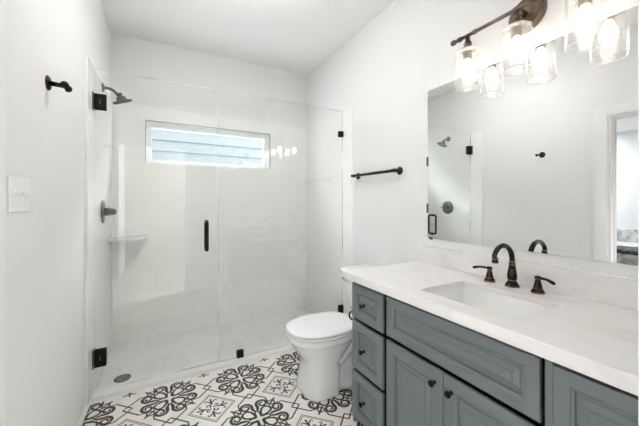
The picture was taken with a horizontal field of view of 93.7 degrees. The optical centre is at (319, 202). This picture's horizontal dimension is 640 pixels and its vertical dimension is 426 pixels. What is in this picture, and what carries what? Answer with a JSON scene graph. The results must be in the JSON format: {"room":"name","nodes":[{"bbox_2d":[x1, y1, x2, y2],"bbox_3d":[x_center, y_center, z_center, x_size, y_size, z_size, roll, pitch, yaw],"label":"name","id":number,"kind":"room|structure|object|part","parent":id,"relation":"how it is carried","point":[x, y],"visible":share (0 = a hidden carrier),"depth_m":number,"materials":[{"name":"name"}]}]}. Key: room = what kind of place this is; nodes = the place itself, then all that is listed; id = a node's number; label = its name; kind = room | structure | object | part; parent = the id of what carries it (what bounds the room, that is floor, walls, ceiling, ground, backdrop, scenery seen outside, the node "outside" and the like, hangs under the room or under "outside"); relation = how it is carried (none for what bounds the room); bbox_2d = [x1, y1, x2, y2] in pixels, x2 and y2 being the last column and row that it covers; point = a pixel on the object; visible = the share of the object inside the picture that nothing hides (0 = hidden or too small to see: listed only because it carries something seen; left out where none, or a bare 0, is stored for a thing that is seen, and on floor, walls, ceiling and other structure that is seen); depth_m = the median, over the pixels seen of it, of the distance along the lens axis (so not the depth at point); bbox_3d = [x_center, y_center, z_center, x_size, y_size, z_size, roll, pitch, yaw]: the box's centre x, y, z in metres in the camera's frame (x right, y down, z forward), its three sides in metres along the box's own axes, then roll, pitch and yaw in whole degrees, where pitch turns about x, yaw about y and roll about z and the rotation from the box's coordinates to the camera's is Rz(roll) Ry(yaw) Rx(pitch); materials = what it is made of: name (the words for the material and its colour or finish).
{"room":"bathroom","nodes":[
{"label":"bathroom","id":0,"kind":"room"},
{"bbox_2d":[5,0,111,425],"bbox_3d":[-1.197,-0.098,1.262,0.136,2.820,3.447,0,0,-27],"label":"wall","id":1,"kind":"structure","parent":0,"point":[44,129],"depth_m":1.34,"materials":[{"name":"white paint"}]},
{"bbox_2d":[0,0,4,425],"bbox_3d":[-0.773,0.202,0.420,0.156,2.120,0.954,0,0,-27],"label":"trim","id":2,"kind":"structure","parent":1,"relation":"attached to","point":[2,2],"depth_m":0.86,"materials":[{"name":"paint"}]},
{"bbox_2d":[7,175,30,212],"bbox_3d":[-0.995,-0.026,1.003,0.017,0.116,0.162,0,0,-27],"label":"light switch","id":3,"kind":"object","parent":1,"relation":"attached to","point":[18,188],"visible":1,"depth_m":0.98,"materials":[{"name":"white plastic"}]},
{"bbox_2d":[45,75,71,91],"bbox_3d":[-1.094,-0.495,1.259,0.076,0.060,0.074,0,0,-27],"label":"robe hook","id":4,"kind":"object","parent":1,"relation":"attached to","point":[48,83],"visible":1,"depth_m":1.24,"materials":[{"name":"brown metal"}]},
{"bbox_2d":[77,399,90,425],"bbox_3d":[-1.190,1.244,1.382,0.017,0.036,1.139,0,0,-27],"label":"baseboard","id":5,"kind":"structure","parent":1,"relation":"attached to","point":[85,410],"depth_m":1.74,"materials":[{"name":"paint"}]},
{"bbox_2d":[101,200,116,223],"bbox_3d":[-1.585,0.069,2.262,0.086,0.176,0.176,0,0,-29],"label":"shower valve","id":6,"kind":"object","parent":1,"relation":"attached to","point":[105,211],"visible":1,"depth_m":2.23,"materials":[{"name":"grey metal"}]},
{"bbox_3d":[-1.617,0.069,2.245,0.013,0.176,0.176,0,0,-29],"label":"trim plate","id":7,"kind":"part","parent":6,"relation":"part of","materials":[{"name":"grey metal"}]},
{"bbox_3d":[-1.589,0.069,2.280,0.076,0.060,0.095,0,0,-29],"label":"valve handle","id":8,"kind":"part","parent":6,"relation":"part of","materials":[{"name":"grey metal"}]},
{"bbox_2d":[102,83,131,104],"bbox_3d":[-1.536,-0.812,2.279,0.189,0.156,0.130,0,0,-29],"label":"shower","id":9,"kind":"object","parent":1,"relation":"attached to","point":[120,99],"visible":1,"depth_m":2.25,"materials":[{"name":"grey metal"}]},
{"bbox_3d":[-1.569,-0.836,2.260,0.101,0.063,0.021,0,0,-29],"label":"shower arm","id":10,"kind":"part","parent":9,"relation":"part of","materials":[{"name":"grey metal"}]},
{"bbox_2d":[92,68,216,391],"bbox_3d":[-1.131,0.179,2.131,0.777,2.096,0.120,0,0,-29],"label":"shower door","id":11,"kind":"structure","parent":1,"relation":"attached to","point":[99,101],"depth_m":1.96,"materials":[{"name":"clear glass"}]},
{"bbox_3d":[-1.466,1.013,1.948,0.013,0.120,0.056,0,0,-29],"label":"wall plate","id":12,"kind":"part","parent":11,"relation":"part of","materials":[{"name":"grey metal"}]},
{"bbox_3d":[-1.466,-0.657,1.948,0.013,0.110,0.056,0,0,-29],"label":"wall plate","id":13,"kind":"part","parent":11,"relation":"part of","materials":[{"name":"grey metal"}]},
{"bbox_3d":[-0.862,0.252,2.277,0.028,0.239,0.120,0,0,-29],"label":"pull handle","id":14,"kind":"part","parent":11,"relation":"part of","materials":[{"name":"black metal"}]},
{"bbox_2d":[91,343,294,402],"bbox_3d":[-0.628,1.274,2.394,1.942,0.076,0.100,0,0,-29],"label":"trim","id":15,"kind":"structure","parent":1,"relation":"attached to","point":[196,370],"depth_m":2.18,"materials":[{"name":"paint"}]},
{"bbox_2d":[220,90,343,359],"bbox_3d":[-0.285,0.183,2.592,1.141,2.104,0.034,0,0,-29],"label":"screen","id":16,"kind":"object","parent":15,"relation":"on","point":[239,353],"visible":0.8,"depth_m":2.84,"materials":[{"name":"clear glass"}]},
{"bbox_2d":[96,309,312,389],"bbox_3d":[-0.835,1.287,2.748,1.966,0.050,0.801,0,0,-29],"label":"floor","id":17,"kind":"structure","parent":0,"point":[140,359],"depth_m":2.61,"materials":[{"name":"tile"}]},
{"bbox_2d":[114,374,130,382],"bbox_3d":[-1.417,1.260,2.154,0.104,0.005,0.104,0,0,-29],"label":"shower drain","id":18,"kind":"object","parent":17,"relation":"on","point":[121,378],"visible":1,"depth_m":2.15,"materials":[{"name":"grey metal"}]},
{"bbox_2d":[110,32,305,344],"bbox_3d":[-1.114,-0.098,3.155,2.066,2.820,0.200,0,0,-29],"label":"wall","id":19,"kind":"structure","parent":0,"point":[165,282],"depth_m":3.01,"materials":[{"name":"tile"}]},
{"bbox_2d":[108,235,146,241],"bbox_3d":[-1.653,0.308,2.596,0.265,0.017,0.265,0,0,-29],"label":"corner shelf","id":20,"kind":"object","parent":19,"relation":"attached to","point":[136,237],"visible":1,"depth_m":2.57,"materials":[{"name":"stone"}]},
{"bbox_2d":[146,122,267,168],"bbox_3d":[-1.128,-0.567,3.141,1.207,0.394,0.050,0,0,-29],"label":"window","id":21,"kind":"structure","parent":19,"relation":"in","point":[149,125],"depth_m":3.07,"materials":[{"name":"white plastic"}]},
{"bbox_2d":[145,120,269,168],"bbox_3d":[-1.089,-0.567,3.070,1.207,0.394,0.033,0,0,-29],"label":"trim","id":22,"kind":"structure","parent":19,"relation":"attached to","point":[145,120],"depth_m":3.00,"materials":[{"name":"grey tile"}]},
{"bbox_2d":[82,350,362,425],"bbox_3d":[-0.068,1.287,1.280,2.026,0.051,2.392,0,0,-29],"label":"floor","id":23,"kind":"structure","parent":0,"point":[265,391],"depth_m":1.89,"materials":[{"name":"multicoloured tile"}]},
{"bbox_2d":[286,264,373,401],"bbox_3d":[0.139,0.887,2.147,0.788,0.749,0.446,0,0,-29],"label":"toilet","id":24,"kind":"object","parent":23,"relation":"on","point":[322,341],"visible":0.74,"depth_m":1.95,"materials":[{"name":"ceramic"}]},
{"bbox_3d":[0.006,0.864,2.074,0.476,0.019,0.380,0,0,-29],"label":"seat","id":25,"kind":"part","parent":24,"relation":"part of","materials":[{"name":"white plastic"}]},
{"bbox_3d":[0.020,0.849,2.082,0.516,0.038,0.384,0,0,-29],"label":"lid","id":26,"kind":"part","parent":24,"relation":"part of","materials":[{"name":"white plastic"}]},
{"bbox_3d":[0.370,0.719,2.273,0.262,0.324,0.418,0,0,-29],"label":"tank","id":27,"kind":"part","parent":24,"relation":"part of","materials":[{"name":"ceramic"}]},
{"bbox_3d":[0.361,0.534,2.268,0.283,0.042,0.446,0,0,-29],"label":"tank lid","id":28,"kind":"part","parent":24,"relation":"part of","materials":[{"name":"ceramic"}]},
{"bbox_2d":[352,282,408,425],"bbox_3d":[0.483,0.840,1.733,0.602,0.844,0.296,0,0,-29],"label":"base cabinet","id":29,"kind":"object","parent":23,"relation":"on","point":[369,336],"visible":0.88,"depth_m":1.60,"materials":[{"name":"blue paint"}]},
{"bbox_3d":[0.252,1.081,1.604,0.014,0.253,0.262,0,0,-29],"label":"drawer","id":30,"kind":"part","parent":29,"relation":"part of","materials":[{"name":"blue paint"}]},
{"bbox_3d":[0.252,0.801,1.604,0.014,0.260,0.262,0,0,-29],"label":"drawer","id":31,"kind":"part","parent":29,"relation":"part of","materials":[{"name":"blue paint"}]},
{"bbox_3d":[0.252,0.554,1.604,0.014,0.190,0.262,0,0,-29],"label":"drawer","id":32,"kind":"part","parent":29,"relation":"part of","materials":[{"name":"blue paint"}]},
{"bbox_2d":[386,296,565,425],"bbox_3d":[0.720,0.840,1.298,0.602,0.844,0.686,0,0,-29],"label":"base cabinet","id":33,"kind":"object","parent":23,"relation":"on","point":[451,373],"visible":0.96,"depth_m":1.14,"materials":[{"name":"blue paint"}]},
{"bbox_3d":[0.407,0.936,1.320,0.014,0.541,0.328,0,0,-29],"label":"door","id":34,"kind":"part","parent":33,"relation":"part of","materials":[{"name":"blue paint"}]},
{"bbox_3d":[0.450,0.722,1.200,0.032,0.026,0.026,0,0,-29],"label":"knob","id":35,"kind":"part","parent":33,"relation":"part of","materials":[{"name":"black metal"}]},
{"bbox_3d":[0.486,0.722,1.132,0.032,0.026,0.026,0,0,-29],"label":"knob","id":36,"kind":"part","parent":33,"relation":"part of","materials":[{"name":"black metal"}]},
{"bbox_3d":[0.567,0.936,1.026,0.014,0.541,0.334,0,0,-29],"label":"door","id":37,"kind":"part","parent":33,"relation":"part of","materials":[{"name":"blue paint"}]},
{"bbox_2d":[343,261,637,395],"bbox_3d":[0.732,0.419,1.293,0.606,0.044,1.385,0,0,-29],"label":"countertop","id":38,"kind":"structure","parent":33,"relation":"on","point":[593,339],"depth_m":1.02,"materials":[{"name":"white stone"}]},
{"bbox_2d":[429,284,551,319],"bbox_3d":[0.696,0.489,1.272,0.372,0.142,0.468,0,0,-29],"label":"sink","id":39,"kind":"object","parent":38,"relation":"in","point":[509,307],"visible":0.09,"depth_m":1.39,"materials":[{"name":"ceramic"}]},
{"bbox_2d":[472,243,555,294],"bbox_3d":[0.861,0.292,1.391,0.184,0.209,0.371,0,0,-29],"label":"faucet","id":40,"kind":"object","parent":38,"relation":"on","point":[512,282],"visible":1,"depth_m":1.40,"materials":[{"name":"brown metal"}]},
{"bbox_3d":[0.822,0.334,1.540,0.075,0.021,0.015,0,0,44],"label":"lever","id":41,"kind":"part","parent":40,"relation":"part of","materials":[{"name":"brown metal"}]},
{"bbox_3d":[0.854,0.359,1.511,0.055,0.075,0.055,0,0,-29],"label":"handle","id":42,"kind":"part","parent":40,"relation":"part of","materials":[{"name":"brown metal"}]},
{"bbox_3d":[0.859,0.292,1.394,0.184,0.209,0.065,0,0,-29],"label":"spout","id":43,"kind":"part","parent":40,"relation":"part of","materials":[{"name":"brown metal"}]},
{"bbox_3d":[0.958,0.359,1.320,0.055,0.075,0.055,0,0,-29],"label":"handle","id":44,"kind":"part","parent":40,"relation":"part of","materials":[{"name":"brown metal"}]},
{"bbox_3d":[0.965,0.334,1.278,0.015,0.021,0.075,0,0,-11],"label":"lever","id":45,"kind":"part","parent":40,"relation":"part of","materials":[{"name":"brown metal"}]},
{"bbox_2d":[545,359,637,425],"bbox_3d":[0.971,0.840,0.839,0.602,0.844,0.356,0,0,-29],"label":"base cabinet","id":46,"kind":"object","parent":23,"relation":"on","point":[572,398],"visible":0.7,"depth_m":0.79,"materials":[{"name":"blue paint"}]},
{"bbox_2d":[100,0,394,75],"bbox_3d":[-0.337,-1.568,1.731,2.306,0.120,3.443,0,0,-29],"label":"ceiling","id":47,"kind":"structure","parent":0,"point":[293,36],"depth_m":2.54,"materials":[{"name":"white paint"}]},
{"bbox_2d":[306,0,637,314],"bbox_3d":[0.621,-0.098,2.254,0.124,2.820,3.443,0,0,-29],"label":"wall","id":48,"kind":"structure","parent":0,"point":[387,70],"depth_m":2.32,"materials":[{"name":"white paint"}]},
{"bbox_2d":[351,167,402,179],"bbox_3d":[0.427,-0.232,2.404,0.080,0.060,0.575,0,0,-29],"label":"towel bar","id":49,"kind":"object","parent":48,"relation":"attached to","point":[399,170],"visible":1,"depth_m":2.29,"materials":[{"name":"brown metal"}]},
{"bbox_3d":[0.417,-0.232,2.397,0.023,0.023,0.530,0,0,-29],"label":"rail","id":50,"kind":"part","parent":49,"relation":"part of","materials":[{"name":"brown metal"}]},
{"bbox_2d":[416,244,637,310],"bbox_3d":[0.990,0.341,1.433,0.020,0.112,1.385,0,0,-29],"label":"backsplash","id":51,"kind":"structure","parent":48,"relation":"attached to","point":[618,291],"depth_m":1.34,"materials":[{"name":"white stone"}]},
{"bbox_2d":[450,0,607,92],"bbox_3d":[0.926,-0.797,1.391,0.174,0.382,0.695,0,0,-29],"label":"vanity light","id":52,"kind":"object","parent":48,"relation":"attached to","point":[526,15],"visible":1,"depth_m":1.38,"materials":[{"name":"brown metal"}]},
{"bbox_3d":[0.785,-0.716,1.597,0.062,0.092,0.062,0,0,-29],"label":"bulb","id":53,"kind":"part","parent":52,"relation":"part of","materials":[{"name":"white glass"}]},
{"bbox_3d":[0.785,-0.705,1.597,0.125,0.198,0.125,0,0,-29],"label":"lamp shade","id":54,"kind":"part","parent":52,"relation":"part of","materials":[{"name":"clear glass"}]},
{"bbox_3d":[0.903,-0.705,1.380,0.125,0.198,0.125,0,0,-29],"label":"lamp shade","id":55,"kind":"part","parent":52,"relation":"part of","materials":[{"name":"clear glass"}]},
{"bbox_3d":[0.903,-0.716,1.380,0.062,0.092,0.062,0,0,-29],"label":"bulb","id":56,"kind":"part","parent":52,"relation":"part of","materials":[{"name":"white glass"}]},
{"bbox_3d":[1.024,-0.716,1.159,0.062,0.092,0.062,0,0,-29],"label":"bulb","id":57,"kind":"part","parent":52,"relation":"part of","materials":[{"name":"white glass"}]},
{"bbox_3d":[1.024,-0.705,1.159,0.125,0.198,0.125,0,0,-29],"label":"lamp shade","id":58,"kind":"part","parent":52,"relation":"part of","materials":[{"name":"clear glass"}]},
{"bbox_2d":[426,5,637,265],"bbox_3d":[0.984,-0.245,1.456,0.010,0.968,1.175,0,0,-29],"label":"mirror","id":59,"kind":"object","parent":48,"relation":"attached to","point":[542,158],"visible":0.99,"depth_m":1.37,"materials":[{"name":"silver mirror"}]},
{"bbox_3d":[0.485,-0.098,0.287,2.006,2.820,0.120,0,0,-29],"label":"wall","id":60,"kind":"structure","parent":0,"visible":0},
{"bbox_2d":[638,0,639,425],"bbox_3d":[0.349,0.197,0.223,0.094,2.130,0.138,0,0,-29],"label":"trim","id":61,"kind":"structure","parent":60,"relation":"attached to","point":[638,0],"depth_m":0.26,"materials":[{"name":"paint"}]},
{"bbox_3d":[-3.288,1.912,8.118,14.000,0.100,10.597,0,0,-29],"label":"ground","id":62,"kind":"structure","parent":0,"visible":0},
{"bbox_2d":[152,129,262,165],"bbox_3d":[-2.097,-0.138,5.934,12.000,4.000,0.072,0,0,-29],"label":"wall","id":63,"kind":"structure","parent":62,"relation":"on","point":[167,145],"depth_m":5.83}
]}

